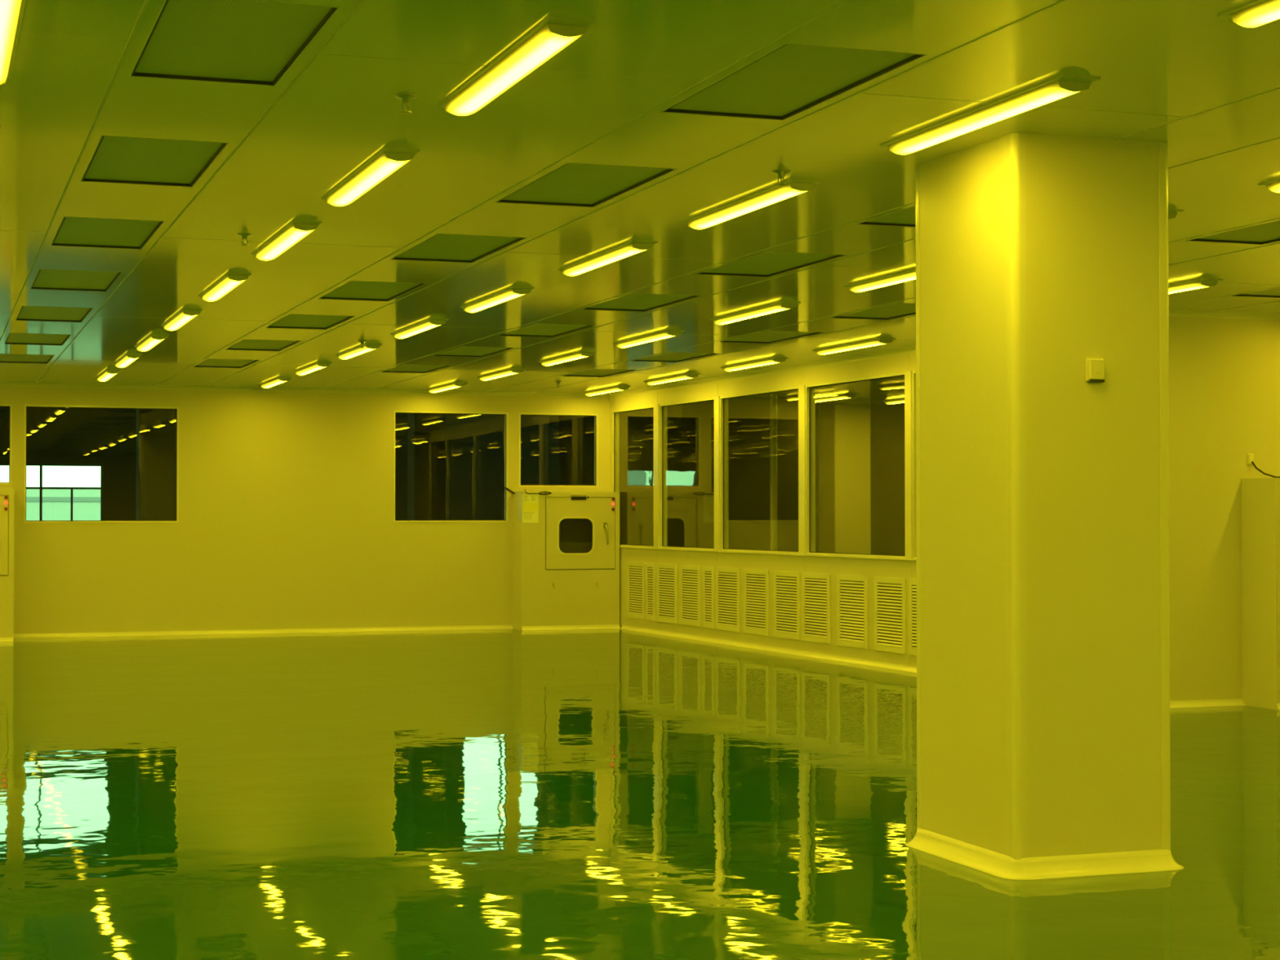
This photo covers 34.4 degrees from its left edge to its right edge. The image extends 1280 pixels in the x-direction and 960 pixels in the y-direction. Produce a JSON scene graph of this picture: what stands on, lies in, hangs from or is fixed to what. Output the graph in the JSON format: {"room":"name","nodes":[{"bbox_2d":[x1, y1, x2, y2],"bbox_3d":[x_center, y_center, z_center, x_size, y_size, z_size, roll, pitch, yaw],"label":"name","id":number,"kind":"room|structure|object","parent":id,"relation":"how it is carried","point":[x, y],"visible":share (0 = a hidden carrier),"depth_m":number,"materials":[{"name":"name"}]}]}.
{"room":"clean room","nodes":[
{"label":"clean room","id":0,"kind":"room"},
{"bbox_2d":[0,406,549,519],"bbox_3d":[-14.822,-2.050,49.010,64.000,8.600,0.250,0,-1,-19],"label":"wall","id":1,"kind":"structure","parent":0,"point":[106,437],"depth_m":51.88,"materials":[{"name":"grey"}]},
{"bbox_2d":[0,463,102,520],"bbox_3d":[-17.047,0.892,48.176,8.780,2.590,0.060,0,-1,-19],"label":"window","id":2,"kind":"structure","parent":1,"relation":"in","point":[41,465],"depth_m":49.32,"materials":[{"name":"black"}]},
{"bbox_2d":[0,386,798,633],"bbox_3d":[-6.386,0.359,24.580,18.000,2.995,0.101,0,-1,-19],"label":"wall","id":3,"kind":"structure","parent":0,"point":[286,499],"depth_m":25.38,"materials":[{"name":"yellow paint"}]},
{"bbox_2d":[23,404,178,523],"bbox_3d":[-6.397,-0.186,24.575,1.786,1.391,0.096,0,-1,-19],"label":"window","id":4,"kind":"structure","parent":3,"relation":"in","point":[26,406],"depth_m":24.52,"materials":[{"name":"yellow metal"}]},
{"bbox_2d":[13,624,512,638],"bbox_3d":[-4.472,1.841,25.139,6.060,0.050,0.050,0,-1,-19],"label":"baseboard","id":5,"kind":"structure","parent":3,"relation":"attached to","point":[505,626],"depth_m":25.09,"materials":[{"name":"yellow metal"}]},
{"bbox_2d":[0,382,609,398],"bbox_3d":[-7.624,-1.121,24.097,15.330,0.050,0.050,0,-1,-19],"label":"trim","id":6,"kind":"structure","parent":3,"relation":"attached to","point":[2,384],"depth_m":25.27,"materials":[{"name":"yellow metal"}]},
{"bbox_2d":[393,410,508,522],"bbox_3d":[-2.380,-0.164,25.964,1.478,1.391,0.096,0,-1,-19],"label":"window","id":7,"kind":"structure","parent":3,"relation":"in","point":[506,414],"depth_m":26.03,"materials":[{"name":"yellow metal"}]},
{"bbox_2d":[518,412,598,487],"bbox_3d":[-1.051,-0.380,26.427,1.059,0.944,0.096,0,-1,-19],"label":"window","id":8,"kind":"structure","parent":3,"relation":"in","point":[596,415],"depth_m":26.44,"materials":[{"name":"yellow metal"}]},
{"bbox_2d":[0,628,1279,959],"bbox_3d":[2.487,1.737,10.986,26.300,0.200,31.590,0,-1,-19],"label":"floor","id":9,"kind":"structure","parent":0,"point":[512,793],"depth_m":10.00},
{"bbox_2d":[0,486,13,642],"bbox_3d":[-7.840,0.961,23.602,1.290,1.760,0.778,0,-1,-19],"label":"box","id":10,"kind":"object","parent":9,"relation":"on","point":[6,494],"visible":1,"depth_m":23.48,"materials":[{"name":"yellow metal"}]},
{"bbox_2d":[512,491,620,631],"bbox_3d":[-0.925,1.016,26.157,1.290,1.732,0.468,0,-1,-19],"label":"box","id":11,"kind":"object","parent":9,"relation":"on","point":[566,565],"visible":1,"depth_m":26.02,"materials":[{"name":"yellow metal"}]},
{"bbox_2d":[522,493,538,523],"bbox_3d":[-1.368,0.356,25.826,0.210,0.362,0.003,0,-1,-19],"label":"notice","id":12,"kind":"object","parent":11,"relation":"attached to","point":[530,501],"visible":1,"depth_m":25.83,"materials":[{"name":"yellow paper"}]},
{"bbox_2d":[905,132,1183,879],"bbox_3d":[1.705,0.105,8.837,0.842,2.995,1.002,0,-1,-19],"label":"column","id":13,"kind":"structure","parent":9,"relation":"on","point":[1043,713],"depth_m":8.46,"materials":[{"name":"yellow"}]},
{"bbox_2d":[1085,357,1104,382],"bbox_3d":[1.856,-0.447,8.409,0.078,0.098,0.032,0,-1,-19],"label":"switch box","id":14,"kind":"object","parent":13,"relation":"attached to","point":[1095,367],"visible":1,"depth_m":8.40,"materials":[{"name":"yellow plastic"}]},
{"bbox_2d":[1241,477,1279,710],"bbox_3d":[5.277,0.851,15.738,1.290,1.725,0.478,0,-1,-19],"label":"box","id":15,"kind":"object","parent":9,"relation":"on","point":[1260,497],"visible":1,"depth_m":15.52,"materials":[{"name":"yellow metal"}]},
{"bbox_2d":[0,0,1279,429],"bbox_3d":[1.094,-1.339,15.216,26.000,0.103,40.000,0,-1,-19],"label":"ceiling","id":16,"kind":"structure","parent":0,"point":[1184,76],"depth_m":9.24,"materials":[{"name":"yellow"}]},
{"bbox_2d":[0,0,26,84],"bbox_3d":[-2.050,-1.407,6.563,0.152,0.045,1.460,0,-1,-19],"label":"lamp","id":17,"kind":"object","parent":16,"relation":"attached to","point":[11,11],"visible":1,"depth_m":6.46,"materials":[{"name":"yellow plastic"}]},
{"bbox_2d":[0,353,54,364],"bbox_3d":[-6.118,-1.214,20.540,0.510,0.024,1.220,0,-1,-19],"label":"panel","id":18,"kind":"object","parent":16,"relation":"attached to","point":[6,358],"visible":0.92,"depth_m":20.69,"materials":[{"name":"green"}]},
{"bbox_2d":[4,333,71,345],"bbox_3d":[-5.324,-1.251,18.243,0.510,0.024,1.220,0,-1,-19],"label":"panel","id":19,"kind":"object","parent":16,"relation":"attached to","point":[12,338],"visible":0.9,"depth_m":18.36,"materials":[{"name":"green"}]},
{"bbox_2d":[15,306,93,322],"bbox_3d":[-4.529,-1.288,15.947,0.510,0.024,1.220,0,-1,-19],"label":"panel","id":20,"kind":"object","parent":16,"relation":"attached to","point":[40,313],"visible":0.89,"depth_m":16.03,"materials":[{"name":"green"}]},
{"bbox_2d":[30,269,122,292],"bbox_3d":[-3.735,-1.325,13.651,0.510,0.024,1.220,0,-1,-19],"label":"panel","id":21,"kind":"object","parent":16,"relation":"attached to","point":[45,279],"visible":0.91,"depth_m":13.73,"materials":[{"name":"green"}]},
{"bbox_2d":[50,216,164,249],"bbox_3d":[-2.941,-1.362,11.355,0.510,0.024,1.220,0,-1,-19],"label":"panel","id":22,"kind":"object","parent":16,"relation":"attached to","point":[79,232],"visible":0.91,"depth_m":11.41,"materials":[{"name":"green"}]},
{"bbox_2d":[133,333,168,351],"bbox_3d":[-4.353,-1.216,18.388,0.152,0.045,1.460,0,-1,-19],"label":"lamp","id":23,"kind":"object","parent":16,"relation":"attached to","point":[151,340],"visible":1,"depth_m":18.14,"materials":[{"name":"yellow plastic"}]},
{"bbox_2d":[136,335,164,351],"bbox_3d":[-4.353,-1.212,18.388,0.132,0.035,1.360,0,-1,-19],"label":"diffuser","id":24,"kind":"object","parent":23,"relation":"attached to","point":[149,342],"depth_m":18.22,"materials":[{"name":"beige"}]},
{"bbox_2d":[80,135,228,186],"bbox_3d":[-2.146,-1.399,9.059,0.510,0.024,1.220,0,-1,-19],"label":"panel","id":25,"kind":"object","parent":16,"relation":"attached to","point":[114,159],"visible":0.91,"depth_m":9.06,"materials":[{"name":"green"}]},
{"bbox_2d":[160,308,202,330],"bbox_3d":[-3.604,-1.251,16.224,0.152,0.045,1.460,0,-1,-19],"label":"lamp","id":26,"kind":"object","parent":16,"relation":"attached to","point":[183,316],"visible":1,"depth_m":15.99,"materials":[{"name":"yellow plastic"}]},
{"bbox_2d":[198,272,251,302],"bbox_3d":[-2.800,-1.288,13.900,0.152,0.045,1.460,0,-1,-19],"label":"lamp","id":27,"kind":"object","parent":16,"relation":"attached to","point":[228,282],"visible":1,"depth_m":13.68,"materials":[{"name":"yellow plastic"}]},
{"bbox_2d":[193,359,259,368],"bbox_3d":[-4.247,-1.204,21.187,0.510,0.024,1.220,0,-1,-19],"label":"panel","id":28,"kind":"object","parent":16,"relation":"attached to","point":[221,363],"visible":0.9,"depth_m":21.36,"materials":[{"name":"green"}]},
{"bbox_2d":[129,0,339,86],"bbox_3d":[-1.352,-1.436,6.762,0.510,0.024,1.220,0,-1,-19],"label":"panel","id":29,"kind":"object","parent":16,"relation":"attached to","point":[237,42],"visible":0.93,"depth_m":6.75,"materials":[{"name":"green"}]},
{"bbox_2d":[225,339,300,351],"bbox_3d":[-3.452,-1.241,18.890,0.510,0.024,1.220,0,-1,-19],"label":"panel","id":30,"kind":"object","parent":16,"relation":"attached to","point":[245,344],"visible":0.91,"depth_m":18.98,"materials":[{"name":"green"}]},
{"bbox_2d":[251,220,321,260],"bbox_3d":[-1.986,-1.326,11.547,0.152,0.045,1.460,0,-1,-19],"label":"lamp","id":31,"kind":"object","parent":16,"relation":"attached to","point":[294,232],"visible":1,"depth_m":11.35,"materials":[{"name":"yellow plastic"}]},
{"bbox_2d":[265,314,355,329],"bbox_3d":[-2.658,-1.278,16.594,0.510,0.024,1.220,0,-1,-19],"label":"panel","id":32,"kind":"object","parent":16,"relation":"attached to","point":[291,321],"visible":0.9,"depth_m":16.71,"materials":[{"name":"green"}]},
{"bbox_2d":[321,147,419,206],"bbox_3d":[-1.241,-1.361,9.392,0.152,0.045,1.460,0,-1,-19],"label":"lamp","id":33,"kind":"object","parent":16,"relation":"attached to","point":[387,161],"visible":1,"depth_m":9.20,"materials":[{"name":"yellow plastic"}]},
{"bbox_2d":[319,280,426,301],"bbox_3d":[-1.864,-1.315,14.298,0.510,0.024,1.220,0,-1,-19],"label":"panel","id":34,"kind":"object","parent":16,"relation":"attached to","point":[353,290],"visible":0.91,"depth_m":14.38,"materials":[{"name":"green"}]},
{"bbox_2d":[380,364,451,373],"bbox_3d":[-2.386,-1.191,21.957,0.510,0.024,1.220,0,-1,-19],"label":"panel","id":35,"kind":"object","parent":16,"relation":"attached to","point":[406,368],"visible":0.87,"depth_m":22.09,"materials":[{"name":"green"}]},
{"bbox_2d":[390,318,448,338],"bbox_3d":[-1.823,-1.238,17.009,0.152,0.045,1.460,0,-1,-19],"label":"lamp","id":36,"kind":"object","parent":16,"relation":"attached to","point":[430,323],"visible":1,"depth_m":16.82,"materials":[{"name":"yellow plastic"}]},
{"bbox_2d":[393,320,439,338],"bbox_3d":[-1.823,-1.234,17.009,0.132,0.035,1.360,0,-1,-19],"label":"diffuser","id":37,"kind":"object","parent":36,"relation":"attached to","point":[424,326],"depth_m":16.91,"materials":[{"name":"beige"}]},
{"bbox_2d":[391,233,527,262],"bbox_3d":[-1.069,-1.352,12.002,0.510,0.024,1.220,0,-1,-19],"label":"panel","id":38,"kind":"object","parent":16,"relation":"attached to","point":[440,247],"visible":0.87,"depth_m":12.04,"materials":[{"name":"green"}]},
{"bbox_2d":[432,346,515,357],"bbox_3d":[-1.592,-1.228,19.661,0.510,0.024,1.220,0,-1,-19],"label":"panel","id":39,"kind":"object","parent":16,"relation":"attached to","point":[464,351],"visible":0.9,"depth_m":19.75,"materials":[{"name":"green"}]},
{"bbox_2d":[460,286,534,312],"bbox_3d":[-1.029,-1.275,14.713,0.152,0.045,1.460,0,-1,-19],"label":"lamp","id":40,"kind":"object","parent":16,"relation":"attached to","point":[513,292],"visible":1,"depth_m":14.53,"materials":[{"name":"yellow plastic"}]},
{"bbox_2d":[477,368,524,381],"bbox_3d":[-1.525,-1.148,22.603,0.152,0.045,1.460,0,-1,-19],"label":"lamp","id":41,"kind":"object","parent":16,"relation":"attached to","point":[513,371],"visible":1,"depth_m":22.41,"materials":[{"name":"yellow plastic"}]},
{"bbox_2d":[479,369,516,380],"bbox_3d":[-1.525,-1.144,22.603,0.132,0.035,1.360,0,-1,-19],"label":"diffuser","id":42,"kind":"object","parent":41,"relation":"attached to","point":[506,372],"depth_m":22.53,"materials":[{"name":"beige"}]},
{"bbox_2d":[437,17,595,115],"bbox_3d":[-0.450,-1.398,7.106,0.152,0.045,1.460,0,-1,-19],"label":"lamp","id":43,"kind":"object","parent":16,"relation":"attached to","point":[551,36],"visible":1,"depth_m":6.91,"materials":[{"name":"yellow plastic"}]},
{"bbox_2d":[498,323,595,337],"bbox_3d":[-0.798,-1.265,17.365,0.510,0.024,1.220,0,-1,-19],"label":"panel","id":44,"kind":"object","parent":16,"relation":"attached to","point":[537,330],"visible":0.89,"depth_m":17.46,"materials":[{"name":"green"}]},
{"bbox_2d":[537,351,596,366],"bbox_3d":[-0.721,-1.186,20.279,0.152,0.045,1.460,0,-1,-19],"label":"lamp","id":45,"kind":"object","parent":16,"relation":"attached to","point":[580,354],"visible":1,"depth_m":20.09,"materials":[{"name":"yellow plastic"}]},
{"bbox_2d":[540,352,586,365],"bbox_3d":[-0.721,-1.181,20.279,0.132,0.035,1.360,0,-1,-19],"label":"diffuser","id":46,"kind":"object","parent":45,"relation":"attached to","point":[574,356],"depth_m":20.20,"materials":[{"name":"beige"}]},
{"bbox_2d":[495,162,676,207],"bbox_3d":[-0.275,-1.389,9.706,0.510,0.024,1.220,0,-1,-19],"label":"panel","id":47,"kind":"object","parent":16,"relation":"attached to","point":[570,184],"visible":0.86,"depth_m":9.71,"materials":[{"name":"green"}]},
{"bbox_2d":[560,368,637,377],"bbox_3d":[-0.458,-1.181,22.624,0.510,0.024,1.220,0,-1,-19],"label":"panel","id":48,"kind":"object","parent":16,"relation":"attached to","point":[593,372],"visible":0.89,"depth_m":22.73,"materials":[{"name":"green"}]},
{"bbox_2d":[557,240,657,275],"bbox_3d":[-0.208,-1.314,12.341,0.152,0.045,1.460,0,-1,-19],"label":"lamp","id":49,"kind":"object","parent":16,"relation":"attached to","point":[630,248],"visible":1,"depth_m":12.17,"materials":[{"name":"yellow plastic"}]},
{"bbox_2d":[582,293,702,311],"bbox_3d":[-0.003,-1.302,15.068,0.510,0.024,1.220,0,-1,-19],"label":"panel","id":50,"kind":"object","parent":16,"relation":"attached to","point":[635,302],"visible":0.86,"depth_m":15.16,"materials":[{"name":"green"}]},
{"bbox_2d":[613,329,684,348],"bbox_3d":[0.067,-1.222,18.002,0.152,0.045,1.460,0,-1,-19],"label":"lamp","id":51,"kind":"object","parent":16,"relation":"attached to","point":[668,333],"visible":1,"depth_m":17.83,"materials":[{"name":"yellow plastic"}]},
{"bbox_2d":[644,373,700,385],"bbox_3d":[0.354,-1.135,23.380,0.152,0.045,1.460,0,-1,-19],"label":"lamp","id":52,"kind":"object","parent":16,"relation":"attached to","point":[687,375],"visible":1,"depth_m":23.23,"materials":[{"name":"yellow plastic"}]},
{"bbox_2d":[646,374,689,385],"bbox_3d":[0.354,-1.131,23.380,0.132,0.035,1.360,0,-1,-19],"label":"diffuser","id":53,"kind":"object","parent":52,"relation":"attached to","point":[679,377],"depth_m":23.34,"materials":[{"name":"beige"}]},
{"bbox_2d":[631,351,719,362],"bbox_3d":[0.336,-1.218,20.328,0.510,0.024,1.220,0,-1,-19],"label":"panel","id":54,"kind":"object","parent":16,"relation":"attached to","point":[672,357],"visible":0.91,"depth_m":20.47,"materials":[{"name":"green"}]},
{"bbox_2d":[681,178,822,229],"bbox_3d":[0.531,-1.348,10.206,0.152,0.045,1.460,0,-1,-19],"label":"lamp","id":55,"kind":"object","parent":16,"relation":"attached to","point":[774,194],"visible":1,"depth_m":10.04,"materials":[{"name":"yellow plastic"}]},
{"bbox_2d":[720,357,788,371],"bbox_3d":[1.155,-1.173,21.065,0.152,0.045,1.460,0,-1,-19],"label":"lamp","id":56,"kind":"object","parent":16,"relation":"attached to","point":[773,360],"visible":1,"depth_m":20.91,"materials":[{"name":"yellow plastic"}]},
{"bbox_2d":[709,302,800,324],"bbox_3d":[0.861,-1.259,15.705,0.152,0.045,1.460,0,-1,-19],"label":"lamp","id":57,"kind":"object","parent":16,"relation":"attached to","point":[780,306],"visible":1,"depth_m":15.55,"materials":[{"name":"yellow plastic"}]},
{"bbox_2d":[695,251,847,277],"bbox_3d":[0.791,-1.339,12.772,0.510,0.024,1.220,0,-1,-19],"label":"panel","id":58,"kind":"object","parent":16,"relation":"attached to","point":[768,264],"visible":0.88,"depth_m":12.83,"materials":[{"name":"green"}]},
{"bbox_2d":[719,330,825,343],"bbox_3d":[1.130,-1.255,18.031,0.510,0.024,1.220,0,-1,-19],"label":"panel","id":59,"kind":"object","parent":16,"relation":"attached to","point":[770,336],"visible":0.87,"depth_m":18.11,"materials":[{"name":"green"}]},
{"bbox_2d":[660,43,926,120],"bbox_3d":[0.519,-1.426,7.409,0.510,0.024,1.220,0,-1,-19],"label":"panel","id":60,"kind":"object","parent":16,"relation":"attached to","point":[790,80],"visible":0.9,"depth_m":7.40,"materials":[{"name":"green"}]},
{"bbox_2d":[812,337,895,355],"bbox_3d":[1.936,-1.209,18.807,0.152,0.045,1.460,0,-1,-19],"label":"lamp","id":61,"kind":"object","parent":16,"relation":"attached to","point":[878,341],"visible":1,"depth_m":18.66,"materials":[{"name":"yellow plastic"}]},
{"bbox_2d":[829,302,915,319],"bbox_3d":[1.925,-1.292,15.735,0.510,0.024,1.220,0,-1,-19],"label":"panel","id":62,"kind":"object","parent":16,"relation":"attached to","point":[896,310],"visible":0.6,"depth_m":15.97,"materials":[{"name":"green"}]},
{"bbox_2d":[844,268,915,292],"bbox_3d":[1.691,-1.298,13.305,0.152,0.045,1.460,0,-1,-19],"label":"lamp","id":63,"kind":"object","parent":16,"relation":"attached to","point":[908,275],"visible":0.56,"depth_m":13.46,"materials":[{"name":"yellow plastic"}]},
{"bbox_2d":[855,205,915,227],"bbox_3d":[1.585,-1.377,10.476,0.510,0.024,1.220,0,-1,-19],"label":"panel","id":64,"kind":"object","parent":16,"relation":"attached to","point":[906,217],"visible":0.26,"depth_m":10.90,"materials":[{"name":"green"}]},
{"bbox_2d":[880,75,1100,155],"bbox_3d":[1.312,-1.385,7.947,0.152,0.045,1.460,0,-1,-19],"label":"lamp","id":65,"kind":"object","parent":16,"relation":"attached to","point":[1060,86],"visible":1,"depth_m":7.78,"materials":[{"name":"yellow plastic"}]},
{"bbox_2d":[1168,278,1222,293],"bbox_3d":[3.518,-1.283,14.233,0.152,0.045,1.460,0,-1,-19],"label":"lamp","id":66,"kind":"object","parent":16,"relation":"attached to","point":[1200,283],"visible":0.48,"depth_m":13.68,"materials":[{"name":"yellow plastic"}]},
{"bbox_2d":[1168,280,1208,293],"bbox_3d":[3.518,-1.279,14.233,0.132,0.035,1.360,0,-1,-19],"label":"diffuser","id":67,"kind":"object","parent":66,"relation":"attached to","point":[1191,285],"depth_m":13.74,"materials":[{"name":"beige"}]},
{"bbox_2d":[1186,220,1279,244],"bbox_3d":[3.513,-1.366,11.143,0.510,0.024,1.220,0,-1,-19],"label":"panel","id":68,"kind":"object","parent":16,"relation":"attached to","point":[1268,233],"visible":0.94,"depth_m":11.54,"materials":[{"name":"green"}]},
{"bbox_2d":[1217,0,1279,28],"bbox_3d":[2.090,-1.421,5.699,0.152,0.045,1.460,0,-1,-19],"label":"lamp","id":69,"kind":"object","parent":16,"relation":"attached to","point":[1257,13],"visible":1,"depth_m":6.24,"materials":[{"name":"yellow plastic"}]},
{"bbox_2d":[609,352,916,666],"bbox_3d":[1.782,0.302,21.074,0.100,2.995,11.878,0,-1,-21],"label":"wall","id":70,"kind":"structure","parent":0,"point":[869,566],"depth_m":21.84,"materials":[{"name":"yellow paint"}]},
{"bbox_2d":[611,405,653,547],"bbox_3d":[-0.053,-0.029,25.854,0.096,1.732,1.490,0,-1,-21],"label":"window","id":71,"kind":"structure","parent":70,"relation":"in","point":[615,414],"depth_m":26.52,"materials":[{"name":"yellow metal"}]},
{"bbox_2d":[626,561,644,619],"bbox_3d":[-0.053,1.371,25.700,0.013,0.702,0.595,0,-1,-21],"label":"air vent","id":72,"kind":"object","parent":70,"relation":"in","point":[635,570],"visible":1,"depth_m":25.69,"materials":[{"name":"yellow metal"}]},
{"bbox_2d":[645,562,655,621],"bbox_3d":[0.127,1.363,25.233,0.013,0.702,0.310,0,-1,-21],"label":"air vent","id":73,"kind":"object","parent":70,"relation":"in","point":[650,567],"visible":1,"depth_m":25.23,"materials":[{"name":"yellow metal"}]},
{"bbox_2d":[656,563,676,623],"bbox_3d":[0.320,1.355,24.736,0.013,0.702,0.623,0,-1,-21],"label":"air vent","id":74,"kind":"object","parent":70,"relation":"in","point":[666,574],"visible":1,"depth_m":24.73,"materials":[{"name":"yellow metal"}]},
{"bbox_2d":[659,397,714,550],"bbox_3d":[0.585,-0.056,24.205,0.096,1.732,1.695,0,-1,-21],"label":"window","id":75,"kind":"structure","parent":70,"relation":"in","point":[663,408],"depth_m":24.97,"materials":[{"name":"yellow metal"}]},
{"bbox_2d":[680,564,700,626],"bbox_3d":[0.582,1.344,24.057,0.013,0.702,0.595,0,-1,-21],"label":"air vent","id":76,"kind":"object","parent":70,"relation":"in","point":[690,575],"visible":1,"depth_m":24.04,"materials":[{"name":"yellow metal"}]},
{"bbox_2d":[702,565,714,628],"bbox_3d":[0.779,1.336,23.547,0.013,0.702,0.323,0,-1,-21],"label":"air vent","id":77,"kind":"object","parent":70,"relation":"in","point":[708,572],"visible":1,"depth_m":23.55,"materials":[{"name":"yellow metal"}]},
{"bbox_2d":[715,566,739,631],"bbox_3d":[0.977,1.328,23.036,0.013,0.702,0.648,0,-1,-21],"label":"air vent","id":78,"kind":"object","parent":70,"relation":"in","point":[727,579],"visible":1,"depth_m":23.03,"materials":[{"name":"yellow metal"}]},
{"bbox_2d":[743,568,768,635],"bbox_3d":[1.252,1.316,22.324,0.013,0.702,0.633,0,-1,-21],"label":"air vent","id":79,"kind":"object","parent":70,"relation":"in","point":[756,582],"visible":1,"depth_m":22.31,"materials":[{"name":"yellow metal"}]},
{"bbox_2d":[720,386,799,554],"bbox_3d":[1.317,-0.086,22.311,0.096,1.732,2.063,0,-1,-21],"label":"window","id":80,"kind":"structure","parent":70,"relation":"in","point":[724,524],"depth_m":23.24,"materials":[{"name":"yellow metal"}]},
{"bbox_2d":[607,346,915,398],"bbox_3d":[1.731,-1.170,21.078,0.050,0.050,11.878,0,-1,-21],"label":"trim","id":81,"kind":"structure","parent":70,"relation":"attached to","point":[908,349],"depth_m":21.88,"materials":[{"name":"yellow metal"}]},
{"bbox_2d":[619,624,916,672],"bbox_3d":[1.814,1.771,20.816,0.050,0.050,11.418,0,-1,-21],"label":"baseboard","id":82,"kind":"structure","parent":70,"relation":"attached to","point":[770,648],"depth_m":21.73,"materials":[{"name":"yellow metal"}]},
{"bbox_2d":[773,570,799,639],"bbox_3d":[1.532,1.305,21.600,0.013,0.702,0.632,0,-1,-21],"label":"air vent","id":83,"kind":"object","parent":70,"relation":"in","point":[786,584],"visible":1,"depth_m":21.59,"materials":[{"name":"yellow metal"}]},
{"bbox_2d":[801,572,830,644],"bbox_3d":[1.783,1.294,20.951,0.013,0.702,0.631,0,-1,-21],"label":"air vent","id":84,"kind":"object","parent":70,"relation":"in","point":[815,587],"visible":1,"depth_m":20.95,"materials":[{"name":"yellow metal"}]},
{"bbox_2d":[836,574,867,648],"bbox_3d":[2.074,1.282,20.199,0.013,0.702,0.638,0,-1,-21],"label":"air vent","id":85,"kind":"object","parent":70,"relation":"in","point":[851,590],"visible":1,"depth_m":20.19,"materials":[{"name":"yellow metal"}]},
{"bbox_2d":[805,372,906,558],"bbox_3d":[2.130,-0.120,20.208,0.096,1.732,2.131,0,-1,-21],"label":"window","id":86,"kind":"structure","parent":70,"relation":"in","point":[810,389],"depth_m":21.17,"materials":[{"name":"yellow metal"}]},
{"bbox_2d":[874,576,906,653],"bbox_3d":[2.354,1.270,19.474,0.013,0.702,0.614,0,-1,-21],"label":"air vent","id":87,"kind":"object","parent":70,"relation":"in","point":[890,593],"visible":1,"depth_m":19.46,"materials":[{"name":"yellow metal"}]},
{"bbox_2d":[908,578,916,655],"bbox_3d":[2.604,1.260,18.828,0.013,0.702,0.630,0,-1,-21],"label":"air vent","id":88,"kind":"object","parent":70,"relation":"in","point":[912,582],"visible":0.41,"depth_m":19.06,"materials":[{"name":"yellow metal"}]},
{"bbox_2d":[912,370,916,559],"bbox_3d":[2.931,-0.153,18.137,0.096,1.732,2.054,0,-1,-21],"label":"window","id":89,"kind":"structure","parent":70,"relation":"in","point":[914,547],"depth_m":19.06,"materials":[{"name":"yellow metal"}]},
{"bbox_2d":[815,427,905,555],"bbox_3d":[2.998,0.560,37.062,8.100,2.995,0.100,0,-1,-19],"label":"wall","id":90,"kind":"structure","parent":0,"point":[886,445],"depth_m":37.52,"materials":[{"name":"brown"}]},
{"bbox_2d":[1168,316,1279,701],"bbox_3d":[5.519,0.223,16.129,3.423,2.995,0.080,0,-1,-19],"label":"wall","id":91,"kind":"structure","parent":0,"point":[1224,373],"depth_m":15.68,"materials":[{"name":"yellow paint"}]},
{"bbox_2d":[1169,698,1244,708],"bbox_3d":[4.250,1.687,15.597,0.733,0.050,0.050,0,-1,-19],"label":"baseboard","id":92,"kind":"structure","parent":91,"relation":"attached to","point":[1223,702],"depth_m":15.62,"materials":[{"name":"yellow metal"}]},
{"bbox_2d":[1168,308,1279,319],"bbox_3d":[5.531,-1.251,16.088,3.443,0.050,0.050,0,-1,-19],"label":"trim","id":93,"kind":"structure","parent":91,"relation":"attached to","point":[1171,313],"depth_m":15.73,"materials":[{"name":"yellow metal"}]},
{"bbox_3d":[-10.644,2.155,36.862,64.000,0.200,25.910,0,-1,-19],"label":"floor","id":94,"kind":"structure","parent":0,"visible":0},
{"bbox_2d":[135,408,173,519],"bbox_3d":[-8.736,-2.240,37.228,0.660,8.600,0.660,0,-1,-19],"label":"column","id":95,"kind":"structure","parent":94,"relation":"on","point":[154,427],"depth_m":36.91,"materials":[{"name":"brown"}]},
{"bbox_2d":[407,413,445,519],"bbox_3d":[-4.010,-2.213,38.862,0.660,8.600,0.660,0,-1,-19],"label":"column","id":96,"kind":"structure","parent":94,"relation":"on","point":[426,433],"depth_m":38.56,"materials":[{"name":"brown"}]},
{"bbox_2d":[549,415,593,484],"bbox_3d":[-1.147,-2.283,34.563,0.660,8.600,0.660,0,-1,-19],"label":"column","id":97,"kind":"structure","parent":94,"relation":"on","point":[571,437],"depth_m":34.27,"materials":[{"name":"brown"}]},
{"bbox_3d":[4.473,1.989,32.930,8.000,0.003,8.630,0,-1,-19],"label":"floor","id":98,"kind":"structure","parent":0,"visible":0},
{"bbox_2d":[769,393,777,550],"bbox_3d":[1.716,0.390,26.515,0.140,2.995,0.140,0,-1,-19],"label":"column","id":99,"kind":"structure","parent":98,"relation":"on","point":[773,397],"depth_m":26.49,"materials":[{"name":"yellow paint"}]},
{"bbox_2d":[818,404,871,554],"bbox_3d":[2.897,0.434,29.251,0.620,2.995,0.620,0,-1,-19],"label":"column","id":100,"kind":"structure","parent":98,"relation":"on","point":[844,429],"depth_m":29.02,"materials":[{"name":"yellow paint"}]},
{"label":"outside","id":101,"kind":"structure","parent":0,"visible":0},
{"bbox_3d":[-27.997,2.940,80.908,120.000,0.250,68.700,0,-1,-19],"label":"ground","id":102,"kind":"structure","parent":101,"visible":0},
{"bbox_2d":[26,488,100,520],"bbox_3d":[-24.874,1.289,74.962,30.000,4.760,6.030,0,-1,-19],"label":"building","id":103,"kind":"structure","parent":102,"relation":"on","point":[56,503],"depth_m":73.34,"materials":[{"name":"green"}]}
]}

